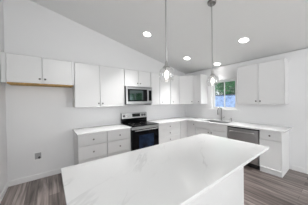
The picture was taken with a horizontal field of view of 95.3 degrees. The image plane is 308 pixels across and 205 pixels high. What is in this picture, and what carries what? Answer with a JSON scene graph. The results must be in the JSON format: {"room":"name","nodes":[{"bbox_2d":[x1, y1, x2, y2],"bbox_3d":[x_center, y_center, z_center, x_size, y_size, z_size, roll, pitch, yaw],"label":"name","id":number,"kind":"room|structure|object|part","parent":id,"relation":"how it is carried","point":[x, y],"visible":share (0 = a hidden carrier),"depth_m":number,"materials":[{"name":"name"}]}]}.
{"room":"kitchen","nodes":[
{"label":"kitchen","id":0,"kind":"room"},
{"bbox_2d":[0,0,7,194],"bbox_3d":[1.097,-0.268,-2.685,0.140,3.583,13.140,-1,1,-37],"label":"wall","id":1,"kind":"structure","parent":0,"point":[3,138],"depth_m":2.37,"materials":[{"name":"white paint"}]},
{"bbox_2d":[0,181,8,202],"bbox_3d":[1.225,1.472,-2.679,0.013,0.100,13.000,-1,1,-37],"label":"baseboard","id":2,"kind":"structure","parent":1,"relation":"attached to","point":[7,184],"depth_m":2.31,"materials":[{"name":"white wood"}]},
{"bbox_2d":[3,0,184,180],"bbox_3d":[-0.730,-0.306,4.050,4.940,3.583,0.140,-1,1,-37],"label":"wall","id":3,"kind":"structure","parent":0,"point":[38,118],"depth_m":2.94,"materials":[{"name":"white paint"}]},
{"bbox_2d":[0,52,73,87],"bbox_3d":[-2.136,-0.574,2.679,1.036,0.504,0.384,-1,1,-37],"label":"upper cabinet","id":4,"kind":"object","parent":3,"relation":"attached to","point":[16,69],"visible":1,"depth_m":2.51,"materials":[{"name":"white paint"}]},
{"bbox_3d":[-2.225,-0.580,2.425,0.460,0.473,0.020,-1,1,-37],"label":"door","id":5,"kind":"part","parent":4,"relation":"part of","materials":[{"name":"white paint"}]},
{"bbox_3d":[-1.850,-0.588,2.703,0.469,0.473,0.020,-1,1,-37],"label":"door","id":6,"kind":"part","parent":4,"relation":"part of","materials":[{"name":"white paint"}]},
{"bbox_2d":[33,151,42,160],"bbox_3d":[-2.295,1.060,2.776,0.136,0.160,0.041,-1,1,-37],"label":"outlet box","id":7,"kind":"object","parent":3,"relation":"attached to","point":[37,155],"visible":1,"depth_m":2.78,"materials":[{"name":"white plastic"}]},
{"bbox_2d":[9,165,72,186],"bbox_3d":[-2.224,1.469,2.847,1.022,0.100,0.013,-1,1,-37],"label":"baseboard","id":8,"kind":"structure","parent":3,"relation":"attached to","point":[57,171],"depth_m":2.75,"materials":[{"name":"white wood"}]},
{"bbox_2d":[73,62,124,107],"bbox_3d":[-1.272,-0.374,3.319,1.096,0.941,0.384,-1,1,-37],"label":"upper cabinet","id":9,"kind":"object","parent":3,"relation":"attached to","point":[94,85],"visible":0.99,"depth_m":3.14,"materials":[{"name":"white paint"}]},
{"bbox_3d":[-1.418,-0.369,3.022,0.499,0.930,0.020,-1,1,-37],"label":"door","id":10,"kind":"part","parent":9,"relation":"part of","materials":[{"name":"white paint"}]},
{"bbox_3d":[-0.980,-0.378,3.346,0.585,0.930,0.020,-1,1,-37],"label":"door","id":11,"kind":"part","parent":9,"relation":"part of","materials":[{"name":"white paint"}]},
{"bbox_2d":[124,69,150,86],"bbox_3d":[-0.507,-0.644,3.885,0.808,0.433,0.384,-1,1,-37],"label":"upper cabinet","id":12,"kind":"object","parent":3,"relation":"attached to","point":[131,77],"visible":0.93,"depth_m":3.75,"materials":[{"name":"white paint"}]},
{"bbox_3d":[-0.579,-0.641,3.644,0.398,0.422,0.020,-1,1,-37],"label":"door","id":13,"kind":"part","parent":12,"relation":"part of","materials":[{"name":"white paint"}]},
{"bbox_2d":[124,86,151,104],"bbox_3d":[-0.478,-0.189,3.858,0.790,0.465,0.461,-1,1,-37],"label":"microwave","id":14,"kind":"object","parent":12,"relation":"attached to","point":[133,94],"visible":0.94,"depth_m":3.67,"materials":[{"name":"grey metal"}]},
{"bbox_3d":[-0.449,-0.189,3.651,0.400,0.250,0.002,-1,1,-37],"label":"viewing pane","id":15,"kind":"part","parent":14,"relation":"part of","materials":[{"name":"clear glass"}]},
{"bbox_3d":[-0.435,-0.168,3.679,0.645,0.403,0.034,-1,1,-37],"label":"door","id":16,"kind":"part","parent":14,"relation":"part of","materials":[{"name":"silver metal"}]},
{"bbox_3d":[-0.256,-0.648,3.883,0.398,0.422,0.020,-1,1,-37],"label":"door","id":17,"kind":"part","parent":12,"relation":"part of","materials":[{"name":"white paint"}]},
{"bbox_2d":[145,72,170,104],"bbox_3d":[0.129,-0.404,4.356,0.759,0.941,0.384,-1,1,-37],"label":"upper cabinet","id":18,"kind":"object","parent":3,"relation":"attached to","point":[161,86],"visible":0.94,"depth_m":4.22,"materials":[{"name":"white paint"}]},
{"bbox_3d":[0.044,-0.400,4.105,0.314,0.930,0.020,-1,1,-37],"label":"door","id":19,"kind":"part","parent":18,"relation":"part of","materials":[{"name":"white paint"}]},
{"bbox_3d":[0.346,-0.407,4.329,0.433,0.930,0.020,-1,1,-37],"label":"door","id":20,"kind":"part","parent":18,"relation":"part of","materials":[{"name":"white paint"}]},
{"bbox_2d":[170,75,179,103],"bbox_3d":[0.601,-0.414,4.706,0.409,0.941,0.384,-1,1,-37],"label":"upper cabinet","id":21,"kind":"object","parent":3,"relation":"attached to","point":[175,83],"visible":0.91,"depth_m":4.60,"materials":[{"name":"white paint"}]},
{"bbox_2d":[179,76,192,103],"bbox_3d":[1.113,-0.423,4.916,0.658,0.941,0.658,-1,1,-37],"label":"upper cabinet","id":22,"kind":"object","parent":3,"relation":"attached to","point":[186,82],"visible":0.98,"depth_m":4.68,"materials":[{"name":"white paint"}]},
{"bbox_2d":[0,165,307,204],"bbox_3d":[3.149,1.531,-1.254,5.100,0.100,13.300,-1,1,-37],"label":"floor","id":23,"kind":"structure","parent":0,"point":[260,187],"depth_m":2.37,"materials":[{"name":"wood"}]},
{"bbox_2d":[74,132,106,164],"bbox_3d":[-1.390,1.063,3.066,0.551,0.883,0.648,-1,1,-37],"label":"base cabinet","id":24,"kind":"object","parent":23,"relation":"on","point":[89,147],"visible":0.65,"depth_m":2.82,"materials":[{"name":"white paint"}]},
{"bbox_3d":[-1.222,0.982,2.837,0.540,0.260,0.020,-1,1,-37],"label":"drawer","id":25,"kind":"part","parent":24,"relation":"part of","materials":[{"name":"white paint"}]},
{"bbox_3d":[-1.226,0.737,2.835,0.540,0.210,0.020,-1,1,-37],"label":"drawer","id":26,"kind":"part","parent":24,"relation":"part of","materials":[{"name":"white paint"}]},
{"bbox_3d":[-1.218,1.254,2.840,0.540,0.265,0.020,-1,1,-37],"label":"drawer","id":27,"kind":"part","parent":24,"relation":"part of","materials":[{"name":"white paint"}]},
{"bbox_2d":[73,124,130,135],"bbox_3d":[-1.178,0.601,3.222,1.128,0.030,0.654,-1,1,-37],"label":"countertop","id":28,"kind":"structure","parent":24,"relation":"on","point":[106,128],"depth_m":3.08,"materials":[{"name":"stone"}]},
{"bbox_2d":[107,129,130,156],"bbox_3d":[-0.942,1.054,3.398,0.556,0.883,0.648,-1,1,-37],"label":"base cabinet","id":29,"kind":"object","parent":23,"relation":"on","point":[118,141],"visible":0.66,"depth_m":3.14,"materials":[{"name":"white paint"}]},
{"bbox_3d":[-0.774,0.973,3.169,0.545,0.260,0.020,-1,1,-37],"label":"drawer","id":30,"kind":"part","parent":29,"relation":"part of","materials":[{"name":"white paint"}]},
{"bbox_3d":[-0.778,0.728,3.167,0.545,0.210,0.020,-1,1,-37],"label":"drawer","id":31,"kind":"part","parent":29,"relation":"part of","materials":[{"name":"white paint"}]},
{"bbox_3d":[-0.770,1.245,3.172,0.545,0.265,0.020,-1,1,-37],"label":"drawer","id":32,"kind":"part","parent":29,"relation":"part of","materials":[{"name":"white paint"}]},
{"bbox_2d":[121,112,158,150],"bbox_3d":[-0.363,0.883,3.761,0.796,1.200,0.718,-1,1,-37],"label":"range","id":33,"kind":"object","parent":23,"relation":"on","point":[144,133],"visible":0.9,"depth_m":3.60,"materials":[{"name":"grey metal"}]},
{"bbox_3d":[-0.555,0.361,4.006,0.796,0.155,0.098,-1,1,-37],"label":"control panel","id":34,"kind":"part","parent":33,"relation":"part of","materials":[{"name":"silver metal"}]},
{"bbox_2d":[123,121,158,126],"bbox_3d":[-0.363,0.570,3.752,0.796,0.017,0.575,-1,1,-37],"label":"cooktop","id":35,"kind":"object","parent":33,"relation":"in","point":[130,123],"depth_m":3.73,"materials":[{"name":"black glass"}]},
{"bbox_3d":[-0.200,0.972,3.543,0.796,0.642,0.040,-1,1,-37],"label":"oven door","id":36,"kind":"part","parent":33,"relation":"part of","materials":[{"name":"black glass"}]},
{"bbox_3d":[-0.203,0.617,3.537,0.796,0.063,0.046,-1,1,-37],"label":"trim","id":37,"kind":"part","parent":33,"relation":"part of","materials":[{"name":"silver metal"}]},
{"bbox_2d":[158,122,179,143],"bbox_3d":[0.289,1.028,4.309,0.882,0.883,0.648,-1,1,-37],"label":"base cabinet","id":38,"kind":"object","parent":23,"relation":"on","point":[168,132],"visible":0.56,"depth_m":4.05,"materials":[{"name":"white paint"}]},
{"bbox_3d":[0.452,0.686,4.078,0.871,0.180,0.020,-1,1,-37],"label":"drawer","id":39,"kind":"part","parent":38,"relation":"part of","materials":[{"name":"white paint"}]},
{"bbox_3d":[0.458,1.061,4.081,0.871,0.180,0.020,-1,1,-37],"label":"drawer","id":40,"kind":"part","parent":38,"relation":"part of","materials":[{"name":"white paint"}]},
{"bbox_3d":[0.455,0.874,4.080,0.871,0.175,0.020,-1,1,-37],"label":"drawer","id":41,"kind":"part","parent":38,"relation":"part of","materials":[{"name":"white paint"}]},
{"bbox_2d":[180,120,195,138],"bbox_3d":[1.111,1.012,4.728,0.933,0.883,0.953,-1,1,-37],"label":"base cabinet","id":42,"kind":"object","parent":23,"relation":"on","point":[187,128],"visible":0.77,"depth_m":4.43,"materials":[{"name":"white paint"}]},
{"bbox_3d":[0.941,0.963,4.439,0.308,0.757,0.020,-1,1,-37],"label":"door","id":43,"kind":"part","parent":42,"relation":"part of","materials":[{"name":"white paint"}]},
{"bbox_3d":[1.181,0.960,4.394,0.020,0.757,0.332,-1,1,-37],"label":"door","id":44,"kind":"part","parent":42,"relation":"part of","materials":[{"name":"white paint"}]},
{"bbox_2d":[148,116,291,132],"bbox_3d":[1.345,0.561,3.653,1.825,0.030,2.964,-1,1,-37],"label":"countertop","id":45,"kind":"structure","parent":42,"relation":"on","point":[282,129],"depth_m":3.59,"materials":[{"name":"stone"}]},
{"bbox_2d":[217,107,223,120],"bbox_3d":[1.946,0.331,4.068,0.249,0.406,0.134,-1,1,-37],"label":"faucet","id":46,"kind":"object","parent":45,"relation":"on","point":[218,107],"visible":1,"depth_m":4.10,"materials":[{"name":"silver metal"}]},
{"bbox_2d":[196,122,227,137],"bbox_3d":[1.789,1.008,4.051,0.648,0.883,0.936,-1,1,-37],"label":"base cabinet","id":47,"kind":"object","parent":23,"relation":"on","point":[206,128],"visible":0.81,"depth_m":3.82,"materials":[{"name":"white paint"}]},
{"bbox_3d":[1.423,1.043,4.070,0.020,0.592,0.462,-1,1,-37],"label":"door","id":48,"kind":"part","parent":47,"relation":"part of","materials":[{"name":"white paint"}]},
{"bbox_3d":[1.700,1.042,3.696,0.020,0.592,0.462,-1,1,-37],"label":"door","id":49,"kind":"part","parent":47,"relation":"part of","materials":[{"name":"white paint"}]},
{"bbox_2d":[187,166,243,204],"bbox_3d":[0.332,1.052,1.709,1.895,0.883,0.645,-1,1,-37],"label":"base cabinet","id":50,"kind":"object","parent":23,"relation":"on","point":[230,191],"visible":0.09,"depth_m":1.73,"materials":[{"name":"white paint"}]},
{"bbox_2d":[61,133,268,204],"bbox_3d":[0.313,0.596,1.532,2.170,0.030,0.966,-1,1,-37],"label":"countertop","id":51,"kind":"structure","parent":50,"relation":"on","point":[176,172],"depth_m":1.19,"materials":[{"name":"white stone"}]},
{"bbox_2d":[228,126,259,169],"bbox_3d":[2.241,1.014,3.390,0.675,0.872,0.644,-1,1,-37],"label":"dishwasher","id":52,"kind":"object","parent":23,"relation":"on","point":[236,133],"visible":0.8,"depth_m":3.14,"materials":[{"name":"grey metal"}]},
{"bbox_2d":[259,130,288,177],"bbox_3d":[2.569,1.007,2.998,0.648,0.883,0.360,-1,1,-37],"label":"base cabinet","id":53,"kind":"object","parent":23,"relation":"on","point":[274,161],"visible":0.9,"depth_m":2.81,"materials":[{"name":"white paint"}]},
{"bbox_3d":[2.336,0.666,2.827,0.020,0.170,0.349,-1,1,-37],"label":"drawer","id":54,"kind":"part","parent":53,"relation":"part of","materials":[{"name":"white paint"}]},
{"bbox_3d":[2.341,1.049,2.830,0.020,0.577,0.351,-1,1,-37],"label":"door","id":55,"kind":"part","parent":53,"relation":"part of","materials":[{"name":"white paint"}]},
{"bbox_2d":[30,0,307,73],"bbox_3d":[3.168,-1.632,-1.237,5.240,1.241,13.280,-1,1,-37],"label":"ceiling","id":56,"kind":"structure","parent":0,"point":[273,27],"depth_m":2.75,"materials":[{"name":"white paint"}]},
{"bbox_2d":[143,31,151,36],"bbox_3d":[-0.158,-1.567,3.220,0.202,0.049,0.207,-1,1,-31],"label":"recessed light","id":57,"kind":"object","parent":56,"relation":"in","point":[145,33],"visible":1,"depth_m":3.21,"materials":[{"name":"white plastic"}]},
{"bbox_2d":[163,0,170,78],"bbox_3d":[0.135,-0.994,1.593,0.176,1.501,0.176,-1,1,-37],"label":"pendant light","id":58,"kind":"object","parent":56,"relation":"hanging from","point":[166,67],"visible":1,"depth_m":1.59,"materials":[{"name":"silver metal"}]},
{"bbox_3d":[0.134,-1.079,1.592,0.014,1.241,0.014,0,1,31],"label":"rod","id":59,"kind":"part","parent":58,"relation":"part of","materials":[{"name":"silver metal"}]},
{"bbox_2d":[207,0,215,83],"bbox_3d":[0.893,-0.909,2.154,0.176,1.300,0.176,-1,1,-37],"label":"pendant light","id":60,"kind":"object","parent":56,"relation":"hanging from","point":[210,3],"visible":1,"depth_m":2.15,"materials":[{"name":"silver metal"}]},
{"bbox_3d":[0.892,-0.994,2.153,0.014,1.040,0.014,0,1,31],"label":"rod","id":61,"kind":"part","parent":60,"relation":"part of","materials":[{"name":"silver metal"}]},
{"bbox_2d":[238,37,249,42],"bbox_3d":[1.856,-1.288,2.904,0.202,0.049,0.207,-1,1,-31],"label":"recessed light","id":62,"kind":"object","parent":56,"relation":"in","point":[244,39],"visible":1,"depth_m":2.89,"materials":[{"name":"white plastic"}]},
{"bbox_2d":[185,48,307,168],"bbox_3d":[5.115,0.174,0.203,0.140,2.530,13.000,-1,1,-37],"label":"wall","id":63,"kind":"structure","parent":0,"point":[294,114],"depth_m":3.06,"materials":[{"name":"white paint"}]},
{"bbox_2d":[193,74,206,103],"bbox_3d":[1.505,-0.426,4.615,0.384,0.941,0.296,-1,1,-37],"label":"upper cabinet","id":64,"kind":"object","parent":63,"relation":"attached to","point":[200,80],"visible":1,"depth_m":4.52,"materials":[{"name":"white paint"}]},
{"bbox_3d":[1.384,-0.423,4.525,0.020,0.930,0.286,-1,1,-37],"label":"door","id":65,"kind":"part","parent":64,"relation":"part of","materials":[{"name":"white paint"}]},
{"bbox_2d":[209,78,239,110],"bbox_3d":[2.098,-0.225,4.212,0.165,0.912,0.925,-1,1,-37],"label":"window","id":66,"kind":"structure","parent":63,"relation":"in","point":[227,80],"depth_m":4.24,"materials":[{"name":"white"}]},
{"bbox_3d":[2.084,0.214,4.201,0.115,0.034,0.925,-1,1,-37],"label":"sill","id":67,"kind":"part","parent":66,"relation":"part of","materials":[{"name":"white"}]},
{"bbox_3d":[2.142,-0.242,4.257,0.040,0.880,0.745,-1,1,-37],"label":"frame","id":68,"kind":"part","parent":66,"relation":"part of","materials":[{"name":"white"}]},
{"bbox_2d":[237,58,288,104],"bbox_3d":[2.494,-0.427,3.280,0.384,0.941,0.898,-1,1,-37],"label":"upper cabinet","id":69,"kind":"object","parent":63,"relation":"attached to","point":[264,83],"visible":1,"depth_m":3.10,"materials":[{"name":"white paint"}]},
{"bbox_3d":[2.239,-0.425,3.370,0.020,0.930,0.440,-1,1,-37],"label":"door","id":70,"kind":"part","parent":69,"relation":"part of","materials":[{"name":"white paint"}]},
{"bbox_3d":[2.504,-0.425,3.011,0.020,0.930,0.446,-1,1,-37],"label":"door","id":71,"kind":"part","parent":69,"relation":"part of","materials":[{"name":"white paint"}]},
{"bbox_2d":[292,165,307,173],"bbox_3d":[3.237,1.393,2.646,0.013,0.100,0.925,-1,1,-37],"label":"baseboard","id":72,"kind":"structure","parent":63,"relation":"attached to","point":[296,168],"depth_m":2.91,"materials":[{"name":"white wood"}]},
{"label":"outside","id":73,"kind":"structure","parent":0,"visible":0},
{"bbox_3d":[11.308,1.629,10.386,21.840,0.250,32.000,-1,1,-37],"label":"ground","id":74,"kind":"structure","parent":73,"visible":0},
{"bbox_2d":[215,94,234,106],"bbox_3d":[6.802,0.488,8.295,0.170,2.200,18.000,-1,1,-37],"label":"fence","id":75,"kind":"object","parent":74,"relation":"on","point":[229,98],"visible":0.05,"depth_m":10.30,"materials":[{"name":"paint"}]},
{"bbox_2d":[215,81,234,93],"bbox_3d":[6.836,-0.814,12.749,2.752,4.726,2.972,-1,1,-37],"label":"tree","id":76,"kind":"object","parent":74,"relation":"on","point":[228,85],"visible":0.15,"depth_m":12.59,"materials":[{"name":"green plant"}]}
]}

